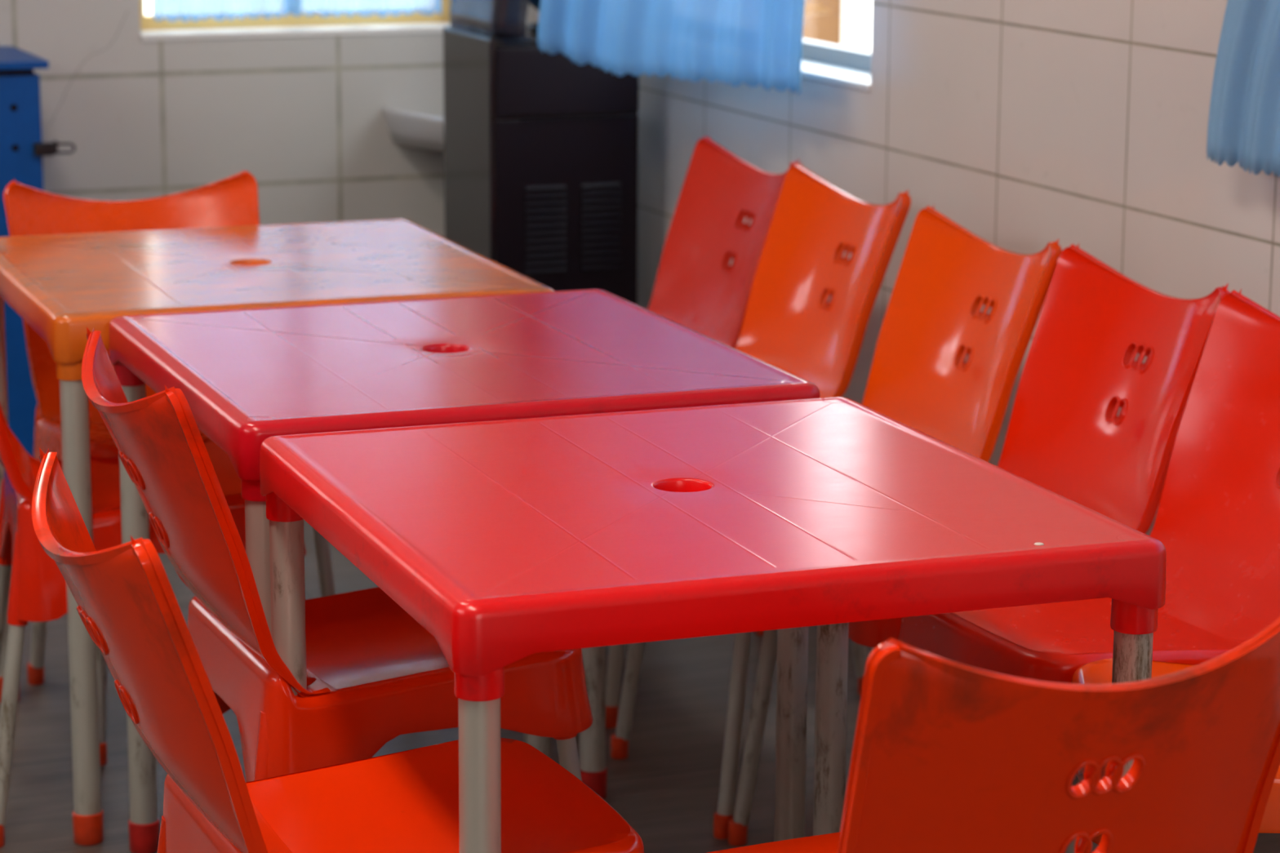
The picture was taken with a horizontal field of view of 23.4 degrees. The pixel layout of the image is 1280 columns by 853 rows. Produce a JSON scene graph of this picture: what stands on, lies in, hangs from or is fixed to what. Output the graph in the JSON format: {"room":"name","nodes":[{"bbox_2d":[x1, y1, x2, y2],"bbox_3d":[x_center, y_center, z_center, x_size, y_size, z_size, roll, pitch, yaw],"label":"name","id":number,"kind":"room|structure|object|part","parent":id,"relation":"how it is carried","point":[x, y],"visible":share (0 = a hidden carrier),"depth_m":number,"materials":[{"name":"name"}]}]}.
{"room":"eatery","nodes":[
{"label":"eatery","id":0,"kind":"room"},
{"bbox_2d":[0,0,536,237],"bbox_3d":[-2.205,-1.251,6.148,4.526,2.750,0.160,-5,13,-22],"label":"wall","id":1,"kind":"structure","parent":0,"point":[302,115],"depth_m":6.74,"materials":[{"name":"tile"}]},
{"bbox_2d":[49,9,128,124],"bbox_3d":[-1.178,-0.767,6.598,0.178,0.241,0.001,-5,13,-22],"label":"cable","id":2,"kind":"structure","parent":1,"relation":"attached to","point":[127,10],"depth_m":6.59,"materials":[{"name":"grey"}]},
{"bbox_2d":[139,0,450,40],"bbox_3d":[-0.781,-1.195,6.827,0.840,0.740,0.284,-5,13,-22],"label":"window","id":3,"kind":"structure","parent":1,"relation":"in","point":[316,24],"depth_m":6.82,"materials":[{"name":"white metal"}]},
{"bbox_3d":[-0.750,-0.873,6.815,0.738,0.013,0.114,-5,13,-22],"label":"sill","id":4,"kind":"part","parent":3,"relation":"part of","materials":[{"name":"white tile"}]},
{"bbox_2d":[382,106,444,151],"bbox_3d":[-0.354,-0.615,6.784,0.328,0.154,0.368,-5,13,-22],"label":"basin","id":5,"kind":"object","parent":1,"relation":"attached to","point":[408,129],"visible":0.27,"depth_m":6.75,"materials":[{"name":"grey ceramic"}]},
{"bbox_3d":[-0.750,-1.532,6.684,0.738,0.012,0.012,-5,13,-22],"label":"curtain rod","id":6,"kind":"object","parent":1,"relation":"attached to","visible":0},
{"bbox_2d":[151,0,441,22],"bbox_3d":[-0.749,-1.214,6.745,0.661,0.642,0.057,-5,13,-22],"label":"curtain","id":7,"kind":"object","parent":6,"relation":"hanging from","point":[171,10],"visible":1,"depth_m":6.78,"materials":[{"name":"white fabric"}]},
{"bbox_2d":[0,520,1279,852],"bbox_3d":[-0.600,1.002,2.429,4.686,0.100,8.980,-5,13,-22],"label":"floor","id":8,"kind":"structure","parent":0,"point":[667,787],"depth_m":4.65,"materials":[{"name":"grey tile"}]},
{"bbox_2d":[0,45,48,457],"bbox_3d":[-1.569,-0.321,6.322,0.674,0.866,0.368,-5,13,-22],"label":"base cabinet","id":9,"kind":"object","parent":8,"relation":"on","point":[20,118],"visible":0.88,"depth_m":6.23,"materials":[{"name":"blue plastic"}]},
{"bbox_3d":[-1.567,-0.730,6.235,0.674,0.030,0.368,-5,13,-22],"label":"lid","id":10,"kind":"part","parent":9,"relation":"part of","materials":[{"name":"blue paint"}]},
{"bbox_2d":[32,140,75,156],"bbox_3d":[-1.182,-0.562,6.237,0.086,0.030,0.018,-5,13,-22],"label":"padlock","id":11,"kind":"object","parent":9,"relation":"hanging from","point":[40,148],"visible":1,"depth_m":6.22,"materials":[{"name":"black"}]},
{"bbox_2d":[0,404,306,848],"bbox_3d":[-0.749,0.130,4.352,0.554,0.808,0.410,-3,12,-14],"label":"dining chair","id":12,"kind":"object","parent":8,"relation":"on","point":[37,593],"visible":0.44,"depth_m":4.18,"materials":[{"name":"red plastic"}]},
{"bbox_3d":[-0.941,0.282,4.519,0.080,0.383,0.022,3,12,11],"label":"leg","id":13,"kind":"part","parent":12,"relation":"part of","materials":[{"name":"grey paint"}]},
{"bbox_3d":[-0.853,0.353,4.186,0.080,0.383,0.022,-10,15,-39],"label":"leg","id":14,"kind":"part","parent":12,"relation":"part of","materials":[{"name":"grey paint"}]},
{"bbox_3d":[-0.892,-0.072,4.271,0.256,0.381,0.410,-3,12,-14],"label":"backrest","id":15,"kind":"part","parent":12,"relation":"part of","materials":[{"name":"red plastic"}]},
{"bbox_3d":[-0.698,0.139,4.367,0.413,0.177,0.409,-3,12,-14],"label":"seat","id":16,"kind":"part","parent":12,"relation":"part of","materials":[{"name":"red plastic"}]},
{"bbox_2d":[3,169,335,765],"bbox_3d":[-0.724,0.038,4.788,0.410,0.808,0.554,-5,13,-22],"label":"dining chair","id":17,"kind":"object","parent":8,"relation":"on","point":[231,201],"visible":0.21,"depth_m":4.89,"materials":[{"name":"orange plastic"}]},
{"bbox_3d":[-0.945,0.202,4.897,0.080,0.383,0.022,11,16,41],"label":"leg","id":18,"kind":"part","parent":17,"relation":"part of","materials":[{"name":"grey paint"}]},
{"bbox_3d":[-0.796,0.277,4.548,0.022,0.383,0.077,2,12,6],"label":"leg","id":19,"kind":"part","parent":17,"relation":"part of","materials":[{"name":"grey paint"}]},
{"bbox_3d":[-0.703,0.060,4.742,0.409,0.177,0.413,-5,13,-22],"label":"seat","id":20,"kind":"part","parent":17,"relation":"part of","materials":[{"name":"plastic"}]},
{"bbox_3d":[-0.779,-0.200,4.878,0.410,0.381,0.256,-5,13,-22],"label":"backrest","id":21,"kind":"part","parent":17,"relation":"part of","materials":[{"name":"orange plastic"}]},
{"bbox_3d":[-0.473,0.251,4.679,0.077,0.383,0.022,10,15,37],"label":"leg","id":22,"kind":"part","parent":17,"relation":"part of","materials":[{"name":"grey paint"}]},
{"bbox_2d":[0,218,554,845],"bbox_3d":[-0.571,0.119,4.585,0.702,0.736,0.749,-4,13,-20],"label":"dining table","id":23,"kind":"object","parent":8,"relation":"on","point":[62,286],"visible":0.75,"depth_m":4.35,"materials":[{"name":"orange plastic"}]},
{"bbox_3d":[-0.996,0.070,4.792,0.037,0.669,0.037,-4,13,-20],"label":"leg","id":24,"kind":"part","parent":23,"relation":"part of","materials":[{"name":"grey paint"}]},
{"bbox_2d":[56,359,82,381],"bbox_3d":[-0.752,-0.097,4.091,0.044,0.068,0.044,-4,13,-20],"label":"socket","id":25,"kind":"object","parent":23,"relation":"attached to","point":[67,370],"depth_m":4.08,"materials":[{"name":"orange plastic"}]},
{"bbox_3d":[-0.753,0.206,4.155,0.037,0.669,0.037,-4,13,-20],"label":"leg","id":26,"kind":"part","parent":23,"relation":"part of","materials":[{"name":"grey paint"}]},
{"bbox_3d":[-0.146,0.163,4.377,0.037,0.669,0.037,-4,13,-20],"label":"leg","id":27,"kind":"part","parent":23,"relation":"part of","materials":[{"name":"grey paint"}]},
{"bbox_2d":[81,327,593,782],"bbox_3d":[-0.348,0.298,3.572,0.554,0.808,0.410,-5,13,-22],"label":"dining chair","id":28,"kind":"object","parent":8,"relation":"on","point":[375,675],"visible":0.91,"depth_m":3.40,"materials":[{"name":"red plastic"}]},
{"bbox_3d":[-0.485,0.100,3.472,0.256,0.381,0.410,-5,13,-22],"label":"backrest","id":29,"kind":"part","parent":28,"relation":"part of","materials":[{"name":"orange plastic"}]},
{"bbox_3d":[-0.300,0.305,3.594,0.413,0.177,0.409,-5,13,-22],"label":"seat","id":30,"kind":"part","parent":28,"relation":"part of","materials":[{"name":"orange plastic"}]},
{"bbox_3d":[-0.065,0.494,3.541,0.077,0.383,0.022,2,12,6],"label":"leg","id":31,"kind":"part","parent":28,"relation":"part of","materials":[{"name":"grey paint"}]},
{"bbox_2d":[31,447,644,852],"bbox_3d":[-0.279,0.433,2.935,0.554,0.808,0.410,-5,13,-22],"label":"dining chair","id":32,"kind":"object","parent":8,"relation":"on","point":[404,802],"visible":0.98,"depth_m":2.89,"materials":[{"name":"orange plastic"}]},
{"bbox_3d":[-0.416,0.235,2.835,0.256,0.381,0.410,-5,13,-22],"label":"backrest","id":33,"kind":"part","parent":32,"relation":"part of","materials":[{"name":"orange plastic"}]},
{"bbox_3d":[-0.230,0.440,2.957,0.413,0.177,0.409,-5,13,-22],"label":"seat","id":34,"kind":"part","parent":32,"relation":"part of","materials":[{"name":"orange plastic"}]},
{"bbox_2d":[108,288,820,852],"bbox_3d":[-0.244,0.262,3.918,0.702,0.736,0.749,-4,13,-21],"label":"dining table","id":35,"kind":"object","parent":8,"relation":"on","point":[246,377],"visible":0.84,"depth_m":3.75,"materials":[{"name":"plastic"}]},
{"bbox_2d":[114,360,146,386],"bbox_3d":[-0.669,-0.089,4.057,0.044,0.068,0.044,-4,13,-21],"label":"socket","id":36,"kind":"object","parent":35,"relation":"attached to","point":[126,377],"depth_m":4.04,"materials":[{"name":"plastic"}]},
{"bbox_3d":[-0.671,0.214,4.121,0.037,0.669,0.037,-4,13,-21],"label":"leg","id":37,"kind":"part","parent":35,"relation":"part of","materials":[{"name":"grey paint"}]},
{"bbox_2d":[241,479,266,502],"bbox_3d":[-0.420,0.046,3.422,0.044,0.068,0.044,-4,13,-21],"label":"socket","id":38,"kind":"object","parent":35,"relation":"attached to","point":[251,488],"depth_m":3.41,"materials":[{"name":"plastic"}]},
{"bbox_3d":[-0.422,0.349,3.487,0.037,0.669,0.037,-4,13,-21],"label":"leg","id":39,"kind":"part","parent":35,"relation":"part of","materials":[{"name":"grey paint"}]},
{"bbox_3d":[-0.066,0.169,4.349,0.037,0.669,0.037,-4,13,-21],"label":"leg","id":40,"kind":"part","parent":35,"relation":"part of","materials":[{"name":"grey paint"}]},
{"bbox_3d":[0.183,0.305,3.715,0.037,0.669,0.037,-4,13,-21],"label":"leg","id":41,"kind":"part","parent":35,"relation":"part of","materials":[{"name":"grey paint"}]},
{"bbox_2d":[443,22,639,304],"bbox_3d":[-0.203,-0.359,6.367,0.317,0.938,0.311,-5,13,-22],"label":"water dispenser","id":42,"kind":"object","parent":8,"relation":"on","point":[541,148],"visible":0.56,"depth_m":6.20,"materials":[{"name":"black plastic"}]},
{"bbox_2d":[449,0,528,37],"bbox_3d":[-0.301,-0.859,6.219,0.085,0.125,0.292,-5,13,-22],"label":"plastic tray","id":43,"kind":"object","parent":42,"relation":"on","point":[491,18],"visible":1,"depth_m":6.11,"materials":[{"name":"grey plastic"}]},
{"bbox_3d":[-0.156,-0.814,6.285,0.150,0.014,0.150,-5,13,-22],"label":"bottle seat","id":44,"kind":"part","parent":42,"relation":"part of","materials":[{"name":"black plastic"}]},
{"bbox_2d":[528,0,540,11],"bbox_3d":[-0.155,-0.995,6.246,0.212,0.356,0.212,-5,13,-22],"label":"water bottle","id":45,"kind":"object","parent":42,"relation":"on","point":[535,4],"visible":0.05,"depth_m":6.23,"materials":[{"name":"blue plastic"}]},
{"bbox_3d":[-0.148,-0.255,6.254,0.307,0.742,0.013,-5,13,-22],"label":"panel","id":46,"kind":"part","parent":42,"relation":"part of","materials":[{"name":"black plastic"}]},
{"bbox_3d":[-0.145,-0.691,6.161,0.307,0.137,0.015,-5,13,-22],"label":"panel","id":47,"kind":"part","parent":42,"relation":"part of","materials":[{"name":"black plastic"}]},
{"bbox_2d":[259,396,1166,852],"bbox_3d":[0.041,0.418,3.187,0.702,0.736,0.749,-4,13,-20],"label":"dining table","id":48,"kind":"object","parent":8,"relation":"on","point":[508,541],"visible":1,"depth_m":2.95,"materials":[{"name":"red plastic"}]},
{"bbox_2d":[266,492,302,522],"bbox_3d":[-0.382,0.066,3.330,0.044,0.068,0.044,-4,13,-20],"label":"socket","id":49,"kind":"object","parent":48,"relation":"attached to","point":[277,510],"depth_m":3.32,"materials":[{"name":"red plastic"}]},
{"bbox_3d":[-0.384,0.369,3.395,0.037,0.669,0.037,-4,13,-20],"label":"leg","id":50,"kind":"part","parent":48,"relation":"part of","materials":[{"name":"grey paint"}]},
{"bbox_2d":[453,666,504,702],"bbox_3d":[-0.140,0.202,2.693,0.044,0.068,0.044,-4,13,-20],"label":"socket","id":51,"kind":"object","parent":48,"relation":"attached to","point":[471,684],"depth_m":2.68,"materials":[{"name":"red plastic"}]},
{"bbox_3d":[-0.142,0.505,2.757,0.037,0.669,0.037,-4,13,-20],"label":"leg","id":52,"kind":"part","parent":48,"relation":"part of","materials":[{"name":"grey paint"}]},
{"bbox_3d":[0.224,0.326,3.616,0.037,0.669,0.037,-4,13,-20],"label":"leg","id":53,"kind":"part","parent":48,"relation":"part of","materials":[{"name":"grey paint"}]},
{"bbox_2d":[1034,542,1044,546],"bbox_3d":[0.372,0.109,2.878,0.010,0.001,0.010,-5,13,-22],"label":"droplet","id":54,"kind":"object","parent":48,"relation":"on","point":[1035,544],"visible":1,"depth_m":2.88,"materials":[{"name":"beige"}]},
{"bbox_3d":[0.466,0.462,2.978,0.037,0.669,0.037,-4,13,-20],"label":"leg","id":55,"kind":"part","parent":48,"relation":"part of","materials":[{"name":"grey paint"}]},
{"bbox_2d":[1110,598,1157,635],"bbox_3d":[0.467,0.159,2.914,0.044,0.068,0.044,-4,13,-20],"label":"socket","id":56,"kind":"object","parent":48,"relation":"attached to","point":[1129,616],"depth_m":2.90,"materials":[{"name":"red plastic"}]},
{"bbox_2d":[647,135,799,348],"bbox_3d":[-0.028,-0.071,5.325,0.554,0.808,0.410,-5,13,-22],"label":"dining chair","id":57,"kind":"object","parent":8,"relation":"on","point":[696,288],"visible":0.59,"depth_m":5.42,"materials":[{"name":"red plastic"}]},
{"bbox_2d":[605,162,911,728],"bbox_3d":[0.121,0.009,4.948,0.554,0.808,0.410,-5,13,-23],"label":"dining chair","id":58,"kind":"object","parent":8,"relation":"on","point":[789,325],"visible":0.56,"depth_m":5.01,"materials":[{"name":"orange plastic"}]},
{"bbox_3d":[-0.027,0.241,4.737,0.022,0.383,0.077,9,15,36],"label":"leg","id":59,"kind":"part","parent":58,"relation":"part of","materials":[{"name":"grey paint"}]},
{"bbox_3d":[0.259,-0.211,4.962,0.256,0.381,0.410,-5,13,-23],"label":"backrest","id":60,"kind":"part","parent":58,"relation":"part of","materials":[{"name":"orange plastic"}]},
{"bbox_3d":[0.329,0.211,4.888,0.080,0.383,0.022,1,12,2],"label":"leg","id":61,"kind":"part","parent":58,"relation":"part of","materials":[{"name":"grey paint"}]},
{"bbox_2d":[610,204,1062,839],"bbox_3d":[0.287,0.115,4.452,0.554,0.808,0.410,-5,13,-22],"label":"dining chair","id":62,"kind":"object","parent":8,"relation":"on","point":[919,378],"visible":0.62,"depth_m":4.51,"materials":[{"name":"orange plastic"}]},
{"bbox_3d":[0.002,0.279,4.559,0.077,0.383,0.022,2,12,6],"label":"leg","id":63,"kind":"part","parent":62,"relation":"part of","materials":[{"name":"grey paint"}]},
{"bbox_3d":[0.136,0.346,4.244,0.022,0.383,0.077,10,15,37],"label":"leg","id":64,"kind":"part","parent":62,"relation":"part of","materials":[{"name":"grey paint"}]},
{"bbox_3d":[0.426,-0.105,4.464,0.256,0.381,0.410,-5,13,-22],"label":"backrest","id":65,"kind":"part","parent":62,"relation":"part of","materials":[{"name":"orange plastic"}]},
{"bbox_2d":[728,243,1230,846],"bbox_3d":[0.452,0.195,4.081,0.554,0.808,0.410,-5,13,-22],"label":"dining chair","id":66,"kind":"object","parent":8,"relation":"on","point":[1065,436],"visible":0.55,"depth_m":4.16,"materials":[{"name":"red plastic"}]},
{"bbox_3d":[0.166,0.358,4.189,0.077,0.383,0.022,2,12,6],"label":"leg","id":67,"kind":"part","parent":66,"relation":"part of","materials":[{"name":"grey paint"}]},
{"bbox_3d":[0.403,0.210,4.064,0.413,0.177,0.409,-5,13,-22],"label":"seat","id":68,"kind":"part","parent":66,"relation":"part of","materials":[{"name":"red plastic"}]},
{"bbox_3d":[0.591,-0.025,4.093,0.256,0.381,0.410,-5,13,-22],"label":"backrest","id":69,"kind":"part","parent":66,"relation":"part of","materials":[{"name":"red plastic"}]},
{"bbox_2d":[708,617,1279,852],"bbox_3d":[0.271,0.492,2.668,0.410,0.808,0.554,-5,13,-22],"label":"dining chair","id":70,"kind":"object","parent":8,"relation":"on","point":[948,756],"visible":1,"depth_m":2.39,"materials":[{"name":"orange plastic"}]},
{"bbox_3d":[0.250,0.493,2.718,0.409,0.177,0.413,-5,13,-22],"label":"seat","id":71,"kind":"part","parent":70,"relation":"part of","materials":[{"name":"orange plastic"}]},
{"bbox_2d":[897,288,1279,683],"bbox_3d":[0.603,0.275,3.708,0.554,0.808,0.410,-5,13,-22],"label":"dining chair","id":72,"kind":"object","parent":8,"relation":"on","point":[1217,522],"visible":0.56,"depth_m":3.77,"materials":[{"name":"red plastic"}]},
{"bbox_3d":[0.554,0.290,3.690,0.413,0.177,0.409,-5,13,-22],"label":"seat","id":73,"kind":"part","parent":72,"relation":"part of","materials":[{"name":"red plastic"}]},
{"bbox_3d":[0.742,0.054,3.719,0.256,0.381,0.410,-5,13,-22],"label":"backrest","id":74,"kind":"part","parent":72,"relation":"part of","materials":[{"name":"red plastic"}]},
{"bbox_2d":[1064,658,1279,852],"bbox_3d":[0.720,0.364,3.285,0.554,0.808,0.410,1,12,1],"label":"dining chair","id":75,"kind":"object","parent":8,"relation":"on","point":[1098,672],"visible":0.12,"depth_m":3.37,"materials":[{"name":"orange plastic"}]},
{"bbox_3d":[0.488,0.506,3.500,0.077,0.383,0.022,7,14,30],"label":"leg","id":76,"kind":"part","parent":75,"relation":"part of","materials":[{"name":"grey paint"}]},
{"bbox_2d":[536,0,1279,535],"bbox_3d":[1.499,-0.560,2.983,0.160,2.750,8.660,-5,13,-22],"label":"wall","id":77,"kind":"structure","parent":0,"point":[1028,125],"depth_m":4.96,"materials":[{"name":"tile"}]},
{"bbox_2d":[800,38,871,91],"bbox_3d":[0.294,-1.075,6.002,0.284,0.820,1.365,-5,13,-22],"label":"window","id":78,"kind":"structure","parent":77,"relation":"in","point":[822,61],"depth_m":5.74,"materials":[{"name":"white metal"}]},
{"bbox_3d":[0.214,-0.724,6.043,0.114,0.013,1.263,-5,13,-22],"label":"sill","id":79,"kind":"part","parent":78,"relation":"part of","materials":[{"name":"white tile"}]},
{"bbox_3d":[0.282,-1.100,5.991,0.040,0.768,1.261,-5,13,-22],"label":"frame","id":80,"kind":"part","parent":78,"relation":"part of","materials":[{"name":"grey metal"}]},
{"bbox_3d":[0.135,-1.585,5.861,0.050,0.016,1.500,-5,13,-22],"label":"curtain rod","id":81,"kind":"object","parent":77,"relation":"attached to","visible":0},
{"bbox_2d":[537,0,804,94],"bbox_3d":[0.061,-1.087,5.719,0.303,0.887,0.850,-5,13,-22],"label":"curtain","id":82,"kind":"object","parent":81,"relation":"hanging from","point":[751,42],"visible":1,"depth_m":5.75,"materials":[{"name":"blue fabric"}]},
{"bbox_3d":[1.241,-1.027,3.250,0.050,0.016,1.920,-5,13,-22],"label":"curtain rod","id":83,"kind":"object","parent":77,"relation":"attached to","visible":0},
{"bbox_2d":[1206,0,1279,177],"bbox_3d":[1.155,-0.615,3.444,0.067,0.856,1.777,-5,13,-22],"label":"curtain","id":84,"kind":"object","parent":83,"relation":"hanging from","point":[1243,128],"visible":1,"depth_m":4.23,"materials":[{"name":"blue fabric"}]},
{"label":"outside","id":85,"kind":"structure","parent":0,"visible":0},
{"bbox_3d":[2.697,0.274,6.735,34.000,0.180,34.000,-5,13,-22],"label":"ground","id":86,"kind":"structure","parent":85,"visible":0},
{"bbox_2d":[144,0,152,14],"bbox_3d":[-4.591,-1.368,8.499,10.100,2.220,0.200,-5,13,-22],"label":"wall","id":87,"kind":"structure","parent":86,"relation":"on","point":[148,3],"depth_m":9.69,"materials":[{"name":"white paint"}]},
{"bbox_2d":[802,0,842,44],"bbox_3d":[0.653,-2.321,12.425,0.119,2.520,0.550,-5,13,-22],"label":"pillar","id":88,"kind":"structure","parent":86,"relation":"on","point":[822,20],"depth_m":12.32,"materials":[{"name":"brown paint"}]},
{"bbox_2d":[841,0,872,50],"bbox_3d":[1.346,-2.009,11.209,0.200,2.420,12.000,-5,13,-22],"label":"wall","id":89,"kind":"structure","parent":86,"relation":"on","point":[856,15],"depth_m":12.22,"materials":[{"name":"white"}]}
]}

